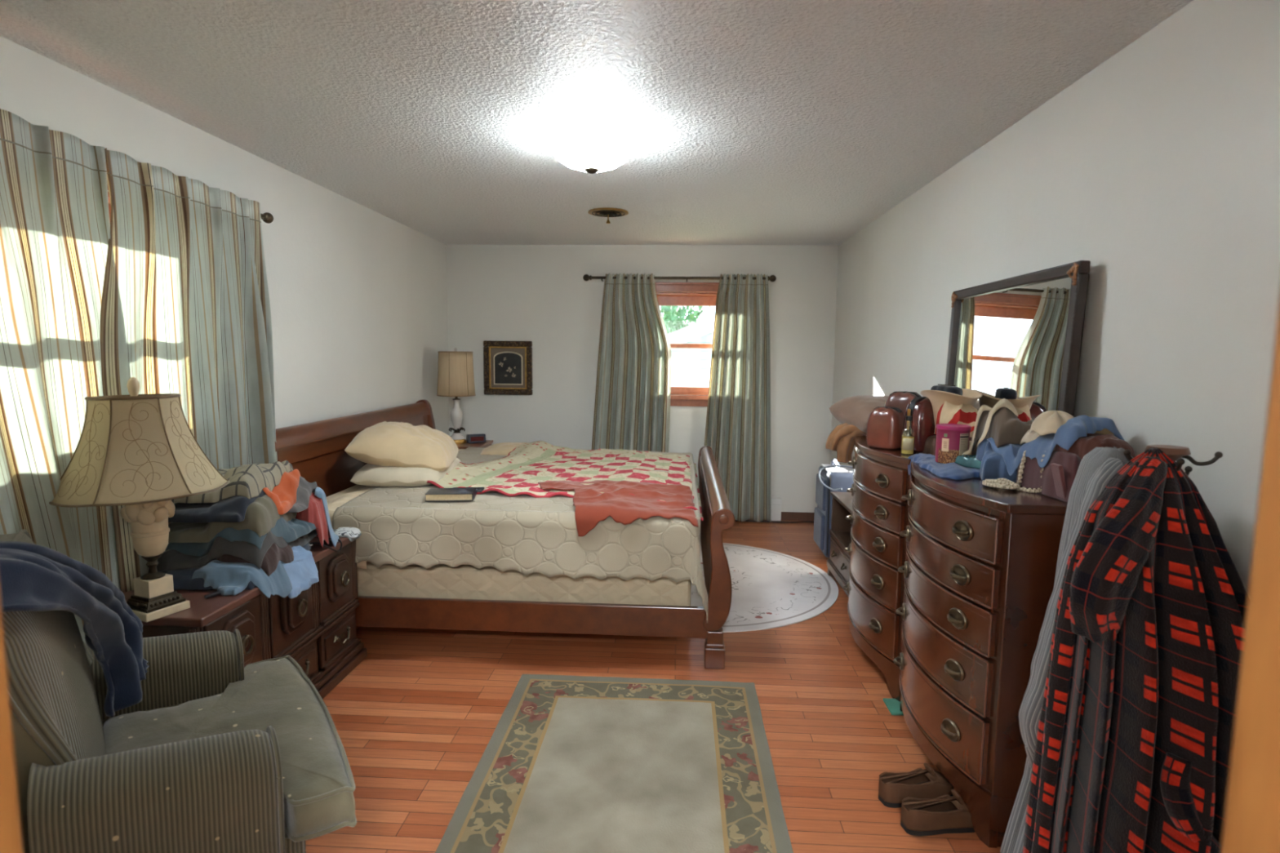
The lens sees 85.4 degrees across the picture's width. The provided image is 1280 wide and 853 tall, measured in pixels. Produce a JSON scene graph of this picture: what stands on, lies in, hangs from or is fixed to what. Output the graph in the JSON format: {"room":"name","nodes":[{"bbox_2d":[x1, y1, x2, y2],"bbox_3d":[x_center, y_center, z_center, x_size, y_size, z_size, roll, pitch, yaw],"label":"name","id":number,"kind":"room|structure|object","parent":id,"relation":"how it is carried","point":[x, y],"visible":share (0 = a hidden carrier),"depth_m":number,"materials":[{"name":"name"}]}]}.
{"room":"bedroom","nodes":[
{"label":"bedroom","id":0,"kind":"room"},
{"bbox_2d":[0,35,449,435],"bbox_3d":[-1.997,-0.121,3.493,0.160,2.440,6.070,1,6,3],"label":"wall","id":1,"kind":"structure","parent":0,"point":[358,300],"depth_m":3.97,"materials":[{"name":"paint"}]},
{"bbox_2d":[107,186,111,222],"bbox_3d":[-2.018,-0.408,2.502,0.180,1.075,1.410,1,6,3],"label":"window","id":2,"kind":"structure","parent":1,"relation":"in","point":[109,206],"depth_m":2.67,"materials":[{"name":"brown wood"}]},
{"bbox_2d":[260,212,273,223],"bbox_3d":[-1.919,-0.913,2.316,0.100,0.052,2.266,1,6,3],"label":"curtain rod","id":3,"kind":"object","parent":1,"relation":"attached to","point":[267,217],"visible":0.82,"depth_m":3.40,"materials":[{"name":"brown metal"}]},
{"bbox_2d":[0,108,120,644],"bbox_3d":[-1.759,0.161,1.968,0.307,2.160,1.113,1,6,3],"label":"curtain","id":4,"kind":"object","parent":3,"relation":"hanging from","point":[55,224],"visible":0.48,"depth_m":2.16,"materials":[{"name":"fabric"}]},
{"bbox_2d":[99,147,277,592],"bbox_3d":[-1.831,0.058,2.952,0.141,2.160,1.110,1,6,3],"label":"curtain","id":5,"kind":"object","parent":3,"relation":"hanging from","point":[185,310],"visible":0.48,"depth_m":2.83,"materials":[{"name":"grey fabric"}]},
{"bbox_2d":[0,0,1193,244],"bbox_3d":[-0.238,-1.240,2.151,3.787,0.100,8.300,1,6,3],"label":"ceiling","id":6,"kind":"structure","parent":0,"point":[748,122],"depth_m":2.53,"materials":[{"name":"white paint"}]},
{"bbox_2d":[546,129,636,173],"bbox_3d":[-0.213,-1.201,3.060,0.397,0.163,0.397,1,6,3],"label":"ceiling light","id":7,"kind":"object","parent":6,"relation":"attached to","point":[589,151],"visible":1,"depth_m":2.95,"materials":[{"name":"white glass"}]},
{"bbox_2d":[587,208,628,223],"bbox_3d":[-0.215,-1.415,4.699,0.274,0.079,0.274,1,6,3],"label":"ceiling vent","id":8,"kind":"object","parent":6,"relation":"in","point":[603,212],"visible":1,"depth_m":4.66,"materials":[{"name":"gold metal"}]},
{"bbox_2d":[445,244,838,512],"bbox_3d":[-0.016,-0.397,6.324,3.467,2.440,0.160,1,6,3],"label":"wall","id":9,"kind":"structure","parent":0,"point":[540,295],"depth_m":6.21,"materials":[{"name":"paint"}]},
{"bbox_2d":[483,340,532,395],"bbox_3d":[-1.195,-0.530,6.280,0.444,0.486,0.032,1,6,3],"label":"framed picture","id":10,"kind":"object","parent":9,"relation":"attached to","point":[507,365],"visible":1,"depth_m":6.28,"materials":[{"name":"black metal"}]},
{"bbox_2d":[494,352,521,383],"bbox_3d":[-1.194,-0.528,6.284,0.244,0.280,0.003,1,6,3],"label":"painting","id":11,"kind":"object","parent":10,"relation":"attached to","point":[508,366],"depth_m":6.28},
{"bbox_2d":[582,274,776,281],"bbox_3d":[0.340,-1.296,6.071,1.680,0.060,0.114,1,6,3],"label":"curtain rod","id":12,"kind":"object","parent":9,"relation":"attached to","point":[586,277],"visible":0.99,"depth_m":6.03,"materials":[{"name":"brown metal"}]},
{"bbox_2d":[591,272,671,452],"bbox_3d":[-0.100,-0.256,6.141,0.741,2.166,0.115,1,6,3],"label":"curtain","id":13,"kind":"object","parent":12,"relation":"hanging from","point":[632,405],"visible":0.76,"depth_m":6.12,"materials":[{"name":"grey fabric"}]},
{"bbox_2d":[703,273,771,522],"bbox_3d":[0.852,-0.240,6.086,0.647,2.166,0.110,1,6,3],"label":"curtain","id":14,"kind":"object","parent":12,"relation":"hanging from","point":[738,425],"visible":0.91,"depth_m":6.08,"materials":[{"name":"fabric"}]},
{"bbox_2d":[654,282,719,406],"bbox_3d":[0.385,-0.733,6.236,1.130,1.095,0.180,1,6,3],"label":"window","id":15,"kind":"structure","parent":9,"relation":"in","point":[668,294],"depth_m":6.22,"materials":[{"name":"brown wood"}]},
{"bbox_2d":[771,497,782,520],"bbox_3d":[1.221,0.747,6.260,0.104,0.205,0.059,1,6,3],"label":"wall box","id":16,"kind":"object","parent":9,"relation":"attached to","point":[776,503],"visible":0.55,"depth_m":6.24,"materials":[{"name":"white plastic"}]},
{"bbox_2d":[781,511,814,520],"bbox_3d":[-0.033,0.788,6.361,3.467,0.075,0.014,1,6,3],"label":"baseboard","id":17,"kind":"structure","parent":9,"relation":"attached to","point":[797,516],"depth_m":6.27,"materials":[{"name":"brown wood"}]},
{"bbox_2d":[305,519,1000,852],"bbox_3d":[-0.265,1.287,2.415,3.787,0.100,8.300,1,6,3],"label":"floor","id":18,"kind":"structure","parent":0,"point":[415,719],"depth_m":2.88,"materials":[{"name":"brown wood"}]},
{"bbox_2d":[0,529,356,852],"bbox_3d":[-1.206,0.779,1.798,0.732,1.057,0.896,-4,7,-36],"label":"armchair","id":19,"kind":"object","parent":18,"relation":"on","point":[217,754],"visible":0.88,"depth_m":1.53,"materials":[{"name":"fabric"}]},
{"bbox_2d":[0,541,149,717],"bbox_3d":[-1.338,0.499,1.581,0.305,0.544,0.747,1,6,3],"label":"blanket","id":20,"kind":"object","parent":19,"relation":"on","point":[33,577],"visible":1,"depth_m":1.64,"materials":[{"name":"fabric"}]},
{"bbox_2d":[102,657,355,839],"bbox_3d":[-1.131,0.866,1.862,0.545,0.139,0.893,-4,7,-36],"label":"seat cushion","id":21,"kind":"object","parent":19,"relation":"on","point":[317,798],"depth_m":1.83,"materials":[{"name":"fabric"}]},
{"bbox_2d":[123,537,367,698],"bbox_3d":[-1.598,0.866,2.814,0.501,0.625,1.125,1,6,3],"label":"dresser","id":22,"kind":"object","parent":18,"relation":"on","point":[316,628],"visible":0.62,"depth_m":2.84,"materials":[{"name":"brown wood"}]},
{"bbox_2d":[48,377,229,622],"bbox_3d":[-1.609,0.225,2.246,0.490,0.768,0.453,-4,8,-37],"label":"table lamp","id":23,"kind":"object","parent":22,"relation":"on","point":[141,453],"visible":0.98,"depth_m":2.14,"materials":[{"name":"beige fabric"}]},
{"bbox_2d":[204,591,220,598],"bbox_3d":[-1.478,0.585,2.438,0.016,0.011,0.096,4,7,32],"label":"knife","id":24,"kind":"object","parent":22,"relation":"on","point":[215,593],"visible":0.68,"depth_m":2.41,"materials":[{"name":"black plastic"}]},
{"bbox_2d":[158,542,311,590],"bbox_3d":[-1.615,0.526,2.749,0.434,0.069,0.560,0,6,-2],"label":"jeans","id":25,"kind":"object","parent":22,"relation":"on","point":[182,578],"visible":0.22,"depth_m":2.49,"materials":[{"name":"blue fabric"}]},
{"bbox_2d":[155,529,317,571],"bbox_3d":[-1.604,0.425,2.815,0.441,0.167,0.587,1,6,3],"label":"trousers","id":26,"kind":"object","parent":25,"relation":"on","point":[171,559],"visible":0.38,"depth_m":2.56,"materials":[{"name":"black fabric"}]},
{"bbox_2d":[163,516,315,556],"bbox_3d":[-1.589,0.377,2.824,0.406,0.151,0.550,1,6,3],"label":"jeans","id":27,"kind":"object","parent":26,"relation":"on","point":[291,531],"visible":0.37,"depth_m":2.58,"materials":[{"name":"teal fabric"}]},
{"bbox_2d":[168,494,297,542],"bbox_3d":[-1.626,0.326,2.785,0.397,0.148,0.507,0,6,-8],"label":"trousers","id":28,"kind":"object","parent":27,"relation":"on","point":[262,515],"visible":0.51,"depth_m":2.58,"materials":[{"name":"grey fabric"}]},
{"bbox_2d":[168,489,266,522],"bbox_3d":[-1.639,0.276,2.721,0.357,0.108,0.403,0,6,-1],"label":"sweater","id":29,"kind":"object","parent":28,"relation":"on","point":[233,508],"visible":0.56,"depth_m":2.56,"materials":[{"name":"fabric"}]},
{"bbox_2d":[171,460,293,503],"bbox_3d":[-1.643,0.197,2.797,0.339,0.124,0.476,0,6,-7],"label":"shirt","id":30,"kind":"object","parent":29,"relation":"on","point":[248,481],"visible":0.63,"depth_m":2.65,"materials":[{"name":"beige fabric"}]},
{"bbox_2d":[262,469,300,515],"bbox_3d":[-1.542,0.258,2.878,0.210,0.145,0.380,-1,6,-12],"label":"folded garment","id":31,"kind":"object","parent":28,"relation":"on","point":[283,495],"visible":0.41,"depth_m":2.86,"materials":[{"name":"orange fabric"}]},
{"bbox_2d":[285,475,317,513],"bbox_3d":[-1.597,0.276,2.984,0.368,0.125,0.353,0,6,-7],"label":"sweater","id":32,"kind":"object","parent":28,"relation":"on","point":[304,490],"visible":0.14,"depth_m":2.95,"materials":[{"name":"grey fabric"}]},
{"bbox_2d":[191,560,292,598],"bbox_3d":[-1.469,0.560,2.589,0.230,0.182,0.292,3,7,25],"label":"shirt","id":33,"kind":"object","parent":22,"relation":"on","point":[228,578],"visible":0.69,"depth_m":2.51,"materials":[{"name":"blue fabric"}]},
{"bbox_2d":[216,542,293,576],"bbox_3d":[-1.482,0.480,2.671,0.214,0.137,0.232,1,6,3],"label":"trousers","id":34,"kind":"object","parent":33,"relation":"on","point":[274,553],"visible":0.41,"depth_m":2.62,"materials":[{"name":"fabric"}]},
{"bbox_2d":[280,545,319,598],"bbox_3d":[-1.405,0.556,2.781,0.176,0.176,0.268,1,6,3],"label":"shirt","id":35,"kind":"object","parent":22,"relation":"on","point":[302,572],"visible":0.54,"depth_m":2.78,"materials":[{"name":"blue fabric"}]},
{"bbox_2d":[295,492,330,547],"bbox_3d":[-1.436,0.402,3.028,0.138,0.237,0.160,-1,6,-12],"label":"folded garment","id":36,"kind":"object","parent":22,"relation":"on","point":[315,514],"visible":0.72,"depth_m":2.99,"materials":[{"name":"fabric"}]},
{"bbox_2d":[308,537,342,552],"bbox_3d":[-1.380,0.527,3.061,0.097,0.068,0.157,4,7,29],"label":"cable","id":37,"kind":"object","parent":22,"relation":"on","point":[309,544],"visible":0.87,"depth_m":3.02,"materials":[{"name":"black plastic"}]},
{"bbox_2d":[314,487,338,547],"bbox_3d":[-1.395,0.399,3.094,0.080,0.270,0.106,-1,6,-13],"label":"shirt","id":38,"kind":"object","parent":22,"relation":"on","point":[319,492],"visible":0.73,"depth_m":3.06,"materials":[{"name":"blue fabric"}]},
{"bbox_2d":[333,528,361,541],"bbox_3d":[-1.427,0.413,3.248,0.202,0.224,0.122,0,6,-3],"label":"newspaper","id":39,"kind":"object","parent":22,"relation":"on","point":[334,530],"visible":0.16,"depth_m":3.21,"materials":[{"name":"grey paper"}]},
{"bbox_2d":[334,527,360,537],"bbox_3d":[-1.372,0.495,3.253,0.102,0.033,0.111,0,6,-10],"label":"newspaper","id":40,"kind":"object","parent":39,"relation":"on","point":[352,532],"visible":0.95,"depth_m":3.23,"materials":[{"name":"white paper"}]},
{"bbox_2d":[456,440,493,448],"bbox_3d":[-1.514,0.498,5.880,0.470,0.722,0.464,1,6,3],"label":"nightstand","id":41,"kind":"object","parent":18,"relation":"on","point":[488,442],"visible":0.06,"depth_m":5.75,"materials":[{"name":"brown wood"}]},
{"bbox_2d":[436,347,475,444],"bbox_3d":[-1.536,-0.260,5.803,0.316,0.800,0.316,2,6,12],"label":"table lamp","id":42,"kind":"object","parent":41,"relation":"on","point":[455,378],"visible":0.98,"depth_m":5.68,"materials":[{"name":"beige fabric"}]},
{"bbox_2d":[450,400,462,429],"bbox_3d":[-1.537,-0.102,5.819,0.104,0.252,0.104,1,6,3],"label":"lamp base","id":43,"kind":"object","parent":42,"relation":"on","point":[456,413],"depth_m":5.79,"materials":[{"name":"white ceramic"}]},
{"bbox_2d":[466,433,485,443],"bbox_3d":[-1.391,0.099,5.890,0.150,0.072,0.093,-2,7,-25],"label":"alarm clock","id":44,"kind":"object","parent":41,"relation":"on","point":[478,437],"visible":1,"depth_m":5.86,"materials":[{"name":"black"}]},
{"bbox_2d":[275,399,734,669],"bbox_3d":[-0.678,0.467,4.430,2.371,1.103,2.287,1,6,3],"label":"sleigh bed","id":45,"kind":"object","parent":18,"relation":"on","point":[464,597],"visible":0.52,"depth_m":3.38,"materials":[{"name":"brown wood"}]},
{"bbox_2d":[327,448,464,568],"bbox_3d":[-1.474,0.456,4.444,0.433,0.348,2.260,1,6,3],"label":"sheet","id":46,"kind":"object","parent":45,"relation":"on","point":[332,506],"visible":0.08,"depth_m":3.56,"materials":[{"name":"beige fabric"}]},
{"bbox_2d":[332,447,708,622],"bbox_3d":[-0.524,0.603,4.381,1.817,0.640,2.317,1,6,3],"label":"coverlet","id":47,"kind":"object","parent":45,"relation":"on","point":[525,534],"visible":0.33,"depth_m":3.29,"materials":[{"name":"beige fabric"}]},
{"bbox_2d":[350,457,461,487],"bbox_3d":[-1.372,0.243,4.154,0.500,0.185,0.720,0,6,-2],"label":"pillow","id":48,"kind":"object","parent":47,"relation":"on","point":[370,475],"visible":0.48,"depth_m":3.82,"materials":[{"name":"beige fabric"}]},
{"bbox_2d":[344,421,458,471],"bbox_3d":[-1.425,0.114,4.244,0.573,0.296,0.840,0,6,-8],"label":"pillow","id":49,"kind":"object","parent":48,"relation":"on","point":[396,444],"visible":0.84,"depth_m":3.90,"materials":[{"name":"beige fabric"}]},
{"bbox_2d":[425,487,476,501],"bbox_3d":[-0.966,0.347,3.555,0.235,0.037,0.158,0,6,-7],"label":"book","id":50,"kind":"object","parent":47,"relation":"on","point":[433,494],"visible":1,"depth_m":3.49,"materials":[{"name":"black paper"}]},
{"bbox_2d":[480,442,528,455],"bbox_3d":[-0.956,0.179,5.291,0.460,0.108,0.400,1,6,3],"label":"pillow","id":51,"kind":"object","parent":47,"relation":"on","point":[501,448],"visible":0.39,"depth_m":5.15,"materials":[{"name":"beige fabric"}]},
{"bbox_2d":[426,440,703,520],"bbox_3d":[-0.498,0.256,4.396,1.745,0.244,1.870,1,6,3],"label":"patchwork quilt","id":52,"kind":"object","parent":47,"relation":"on","point":[528,464],"visible":0.79,"depth_m":4.36,"materials":[{"name":"fabric"}]},
{"bbox_2d":[453,487,484,493],"bbox_3d":[-0.919,0.337,3.694,0.170,0.017,0.084,0,6,-4],"label":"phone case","id":53,"kind":"object","parent":52,"relation":"on","point":[478,489],"visible":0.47,"depth_m":3.68,"materials":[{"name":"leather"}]},
{"bbox_2d":[537,480,698,536],"bbox_3d":[-0.110,0.404,3.596,0.842,0.160,0.804,0,6,-7],"label":"blanket","id":54,"kind":"object","parent":47,"relation":"on","point":[592,507],"visible":1,"depth_m":3.48,"materials":[{"name":"red fabric"}]},
{"bbox_2d":[435,674,793,852],"bbox_3d":[-0.062,1.243,2.303,1.064,0.013,1.740,1,6,3],"label":"runner rug","id":55,"kind":"object","parent":18,"relation":"on","point":[571,764],"visible":1,"depth_m":2.44,"materials":[{"name":"carpet"}]},
{"bbox_2d":[690,542,838,632],"bbox_3d":[0.385,1.006,4.614,1.800,0.013,1.800,1,6,3],"label":"round rug","id":56,"kind":"object","parent":18,"relation":"on","point":[771,589],"visible":0.33,"depth_m":4.36,"materials":[{"name":"fabric"}]},
{"bbox_2d":[734,520,813,523],"bbox_3d":[1.148,0.850,6.196,1.021,0.012,0.050,1,6,1],"label":"cord","id":57,"kind":"object","parent":18,"relation":"on","point":[735,520],"visible":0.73,"depth_m":6.19,"materials":[{"name":"black plastic"}]},
{"bbox_2d":[813,458,854,558],"bbox_3d":[1.462,0.605,5.126,0.290,0.729,0.375,1,6,3],"label":"suitcase","id":58,"kind":"object","parent":18,"relation":"on","point":[834,480],"visible":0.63,"depth_m":4.99,"materials":[{"name":"blue fabric"}]},
{"bbox_2d":[821,464,847,472],"bbox_3d":[1.419,0.305,5.080,0.130,0.010,0.290,1,6,3],"label":"paper sheets","id":59,"kind":"object","parent":58,"relation":"on","point":[830,468],"visible":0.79,"depth_m":5.00,"materials":[{"name":"white paper"}]},
{"bbox_2d":[826,491,853,597],"bbox_3d":[1.401,0.763,4.348,0.339,0.575,0.704,1,6,3],"label":"bookcase","id":60,"kind":"object","parent":18,"relation":"on","point":[838,562],"visible":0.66,"depth_m":4.52,"materials":[{"name":"brown wood"}]},
{"bbox_2d":[818,465,854,490],"bbox_3d":[1.417,0.358,4.639,0.146,0.167,0.534,-3,7,-33],"label":"cable loop","id":61,"kind":"object","parent":60,"relation":"on","point":[846,466],"visible":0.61,"depth_m":4.76,"materials":[{"name":"white plastic"}]},
{"bbox_2d":[842,435,923,702],"bbox_3d":[1.273,0.622,3.326,0.463,1.064,0.845,1,6,3],"label":"chest","id":62,"kind":"object","parent":18,"relation":"on","point":[875,589],"visible":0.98,"depth_m":3.09,"materials":[{"name":"brown wood"}]},
{"bbox_2d":[825,422,866,462],"bbox_3d":[1.171,0.085,3.695,0.351,0.230,0.104,5,7,34],"label":"towel","id":63,"kind":"object","parent":62,"relation":"hanging from","point":[842,438],"visible":0.72,"depth_m":3.72,"materials":[{"name":"brown fabric"}]},
{"bbox_2d":[829,395,888,435],"bbox_3d":[1.315,-0.037,3.767,0.453,0.262,0.417,-2,7,-25],"label":"throw cushion","id":64,"kind":"object","parent":62,"relation":"on","point":[855,411],"visible":0.35,"depth_m":3.68,"materials":[{"name":"beige fabric"}]},
{"bbox_2d":[866,406,905,448],"bbox_3d":[1.136,0.004,3.199,0.145,0.189,0.161,-5,8,-43],"label":"bag","id":65,"kind":"object","parent":62,"relation":"on","point":[885,424],"visible":0.92,"depth_m":3.14,"materials":[{"name":"brown leather"}]},
{"bbox_2d":[884,391,921,413],"bbox_3d":[1.264,-0.042,3.328,0.183,0.254,0.156,6,8,40],"label":"bag","id":66,"kind":"object","parent":62,"relation":"on","point":[900,399],"visible":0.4,"depth_m":3.27,"materials":[{"name":"brown leather"}]},
{"bbox_2d":[901,415,914,453],"bbox_3d":[1.155,0.037,2.988,0.055,0.167,0.056,1,6,3],"label":"glass bottle","id":67,"kind":"object","parent":62,"relation":"on","point":[908,442],"visible":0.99,"depth_m":2.97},
{"bbox_2d":[901,396,936,452],"bbox_3d":[1.274,-0.011,3.086,0.226,0.244,0.124,-2,7,-25],"label":"bag","id":68,"kind":"object","parent":62,"relation":"on","point":[922,427],"visible":0.52,"depth_m":3.02,"materials":[{"name":"red leather"}]},
{"bbox_2d":[920,435,936,455],"bbox_3d":[1.332,0.077,3.015,0.200,0.081,0.206,0,6,-8],"label":"purse","id":69,"kind":"object","parent":62,"relation":"on","point":[931,442],"visible":0.2,"depth_m":2.98,"materials":[{"name":"leather"}]},
{"bbox_2d":[933,400,977,455],"bbox_3d":[1.375,0.011,2.891,0.209,0.240,0.272,0,6,-4],"label":"canvas bag","id":70,"kind":"object","parent":62,"relation":"on","point":[948,413],"visible":0.16,"depth_m":2.90,"materials":[{"name":"beige fabric"}]},
{"bbox_3d":[1.375,0.051,3.047,0.157,0.128,0.186,1,6,3],"label":"bundle","id":71,"kind":"object","parent":62,"relation":"on","visible":0},
{"bbox_2d":[920,388,982,424],"bbox_3d":[1.360,-0.075,3.051,0.248,0.176,0.311,1,6,3],"label":"bucket hat","id":72,"kind":"object","parent":71,"relation":"on","point":[937,397],"visible":0.39,"depth_m":2.97,"materials":[{"name":"beige fabric"}]},
{"bbox_2d":[930,384,962,395],"bbox_3d":[1.352,-0.147,3.068,0.076,0.076,0.150,-1,6,-11],"label":"pouch","id":73,"kind":"object","parent":72,"relation":"in","point":[946,388],"visible":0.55,"depth_m":3.01,"materials":[{"name":"fabric"}]},
{"bbox_2d":[883,697,903,715],"bbox_3d":[1.091,1.189,2.943,0.085,0.012,0.125,1,6,3],"label":"pad","id":74,"kind":"object","parent":18,"relation":"on","point":[893,705],"visible":0.56,"depth_m":2.94,"materials":[{"name":"green fabric"}]},
{"bbox_2d":[878,762,954,808],"bbox_3d":[0.938,1.202,2.348,0.269,0.107,0.098,-1,6,-14],"label":"slipper","id":75,"kind":"object","parent":18,"relation":"on","point":[893,788],"visible":0.93,"depth_m":2.32,"materials":[{"name":"leather"}]},
{"bbox_2d":[900,789,975,836],"bbox_3d":[0.965,1.218,2.206,0.269,0.107,0.098,0,6,-9],"label":"slipper","id":76,"kind":"object","parent":18,"relation":"on","point":[945,814],"visible":0.84,"depth_m":2.17,"materials":[{"name":"leather"}]},
{"bbox_2d":[893,460,1067,848],"bbox_3d":[1.223,0.712,2.463,0.463,1.064,0.845,1,6,3],"label":"chest","id":77,"kind":"object","parent":18,"relation":"on","point":[980,567],"visible":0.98,"depth_m":2.15,"materials":[{"name":"brown wood"}]},
{"bbox_2d":[907,453,980,479],"bbox_3d":[1.207,0.175,2.645,0.294,0.091,0.558,1,6,3],"label":"jeans","id":78,"kind":"object","parent":77,"relation":"on","point":[954,471],"visible":0.56,"depth_m":2.52,"materials":[{"name":"blue fabric"}]},
{"bbox_2d":[934,423,971,463],"bbox_3d":[1.196,0.066,2.656,0.124,0.143,0.124,1,6,3],"label":"can","id":79,"kind":"object","parent":78,"relation":"on","point":[953,440],"visible":0.95,"depth_m":2.61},
{"bbox_2d":[955,454,981,468],"bbox_3d":[1.263,0.136,2.540,0.144,0.063,0.167,-1,6,-13],"label":"packet","id":80,"kind":"object","parent":77,"relation":"on","point":[970,461],"visible":0.34,"depth_m":2.54,"materials":[{"name":"teal plastic"}]},
{"bbox_2d":[962,404,991,454],"bbox_3d":[1.264,0.023,2.568,0.133,0.208,0.031,3,7,25],"label":"band","id":81,"kind":"object","parent":77,"relation":"on","point":[984,407],"visible":0.7,"depth_m":2.56,"materials":[{"name":"beige fabric"}]},
{"bbox_2d":[976,438,1017,481],"bbox_3d":[1.314,0.106,2.458,0.223,0.140,0.302,3,7,25],"label":"sweater","id":82,"kind":"object","parent":77,"relation":"on","point":[993,466],"visible":0.29,"depth_m":2.37,"materials":[{"name":"blue fabric"}]},
{"bbox_2d":[976,398,1017,447],"bbox_3d":[1.260,-0.010,2.444,0.124,0.179,0.036,5,7,36],"label":"band","id":83,"kind":"object","parent":77,"relation":"attached to","point":[1003,402],"visible":1,"depth_m":2.44,"materials":[{"name":"beige fabric"}]},
{"bbox_2d":[982,478,1019,489],"bbox_3d":[1.165,0.182,2.244,0.094,0.026,0.126,-2,6,-21],"label":"heap","id":84,"kind":"object","parent":77,"relation":"on","point":[1002,483],"visible":1,"depth_m":2.22,"materials":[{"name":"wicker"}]},
{"bbox_2d":[971,407,1032,454],"bbox_3d":[1.343,0.041,2.503,0.206,0.262,0.297,1,6,8],"label":"cap","id":85,"kind":"object","parent":77,"relation":"on","point":[1005,428],"visible":0.41,"depth_m":2.39,"materials":[{"name":"brown fabric"}]},
{"bbox_2d":[1016,446,1081,502],"bbox_3d":[1.325,0.133,2.150,0.260,0.156,0.324,1,6,3],"label":"tote bag","id":86,"kind":"object","parent":77,"relation":"on","point":[1055,480],"visible":0.39,"depth_m":2.10,"materials":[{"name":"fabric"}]},
{"bbox_2d":[986,410,1124,475],"bbox_3d":[1.329,0.068,2.254,0.185,0.247,0.444,0,6,-4],"label":"clothes","id":87,"kind":"object","parent":86,"relation":"on","point":[1065,436],"depth_m":2.16,"materials":[{"name":"fabric"}]},
{"bbox_2d":[1054,432,1136,459],"bbox_3d":[1.356,0.118,2.046,0.160,0.202,0.187,0,6,-9],"label":"cloth","id":88,"kind":"object","parent":86,"relation":"on","point":[1082,446],"visible":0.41,"depth_m":2.01,"materials":[{"name":"fabric"}]},
{"bbox_2d":[1095,428,1113,435],"bbox_3d":[1.373,0.074,2.165,0.126,0.173,0.163,2,6,16],"label":"cloth","id":89,"kind":"object","parent":86,"relation":"on","point":[1104,431],"visible":0.06,"depth_m":2.07,"materials":[{"name":"fabric"}]},
{"bbox_2d":[1123,444,1222,475],"bbox_3d":[1.259,0.681,1.730,0.300,1.280,0.300,1,6,3],"label":"coat stand","id":90,"kind":"object","parent":18,"relation":"on","point":[1175,453],"visible":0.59,"depth_m":1.64,"materials":[{"name":"brown wood"}]},
{"bbox_2d":[1000,446,1133,852],"bbox_3d":[1.214,0.647,1.890,0.342,1.199,0.227,1,6,3],"label":"robe","id":91,"kind":"object","parent":90,"relation":"hanging from","point":[1096,468],"visible":0.27,"depth_m":1.85,"materials":[{"name":"grey fabric"}]},
{"bbox_2d":[1022,446,1247,852],"bbox_3d":[1.204,0.630,1.664,0.447,1.162,0.375,1,6,6],"label":"robe","id":92,"kind":"object","parent":90,"relation":"hanging from","point":[1134,740],"visible":0.96,"depth_m":1.56,"materials":[{"name":"black fabric"}]},
{"bbox_2d":[830,0,1279,595],"bbox_3d":[1.623,-0.062,3.288,0.160,2.440,6.070,1,6,3],"label":"wall","id":93,"kind":"structure","parent":0,"point":[1157,168],"depth_m":2.04,"materials":[{"name":"paint"}]},
{"bbox_2d":[945,260,1090,422],"bbox_3d":[1.466,-0.232,2.836,0.064,0.733,1.120,1,6,4],"label":"wall mirror","id":94,"kind":"object","parent":93,"relation":"attached to","point":[1017,340],"visible":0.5,"depth_m":2.63,"materials":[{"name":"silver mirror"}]},
{"bbox_3d":[-0.359,0.216,0.430,3.467,2.440,0.108,1,6,3],"label":"wall","id":95,"kind":"structure","parent":0,"visible":0},
{"bbox_2d":[0,291,1279,852],"bbox_3d":[-0.037,0.391,0.425,0.900,2.100,0.140,1,6,3],"label":"door frame","id":96,"kind":"structure","parent":95,"relation":"in","point":[1251,823],"depth_m":0.43,"materials":[{"name":"brown wood"}]},
{"label":"outside","id":97,"kind":"structure","parent":0,"visible":0},
{"bbox_3d":[-1.072,-0.426,25.195,85.000,0.050,90.000,1,6,3],"label":"ground","id":98,"kind":"structure","parent":97,"visible":0},
{"bbox_2d":[658,305,710,333],"bbox_3d":[-0.723,-3.751,24.532,7.122,6.736,7.042,1,6,3],"label":"leafy tree","id":99,"kind":"object","parent":98,"relation":"on","point":[673,322],"visible":0.11,"depth_m":23.21,"materials":[{"name":"green plant"}]},
{"bbox_2d":[667,315,715,386],"bbox_3d":[4.544,-1.491,16.147,10.440,4.070,7.700,1,6,3],"label":"neighbor house","id":100,"kind":"structure","parent":98,"relation":"on","point":[690,367],"depth_m":12.89,"materials":[{"name":"white"}]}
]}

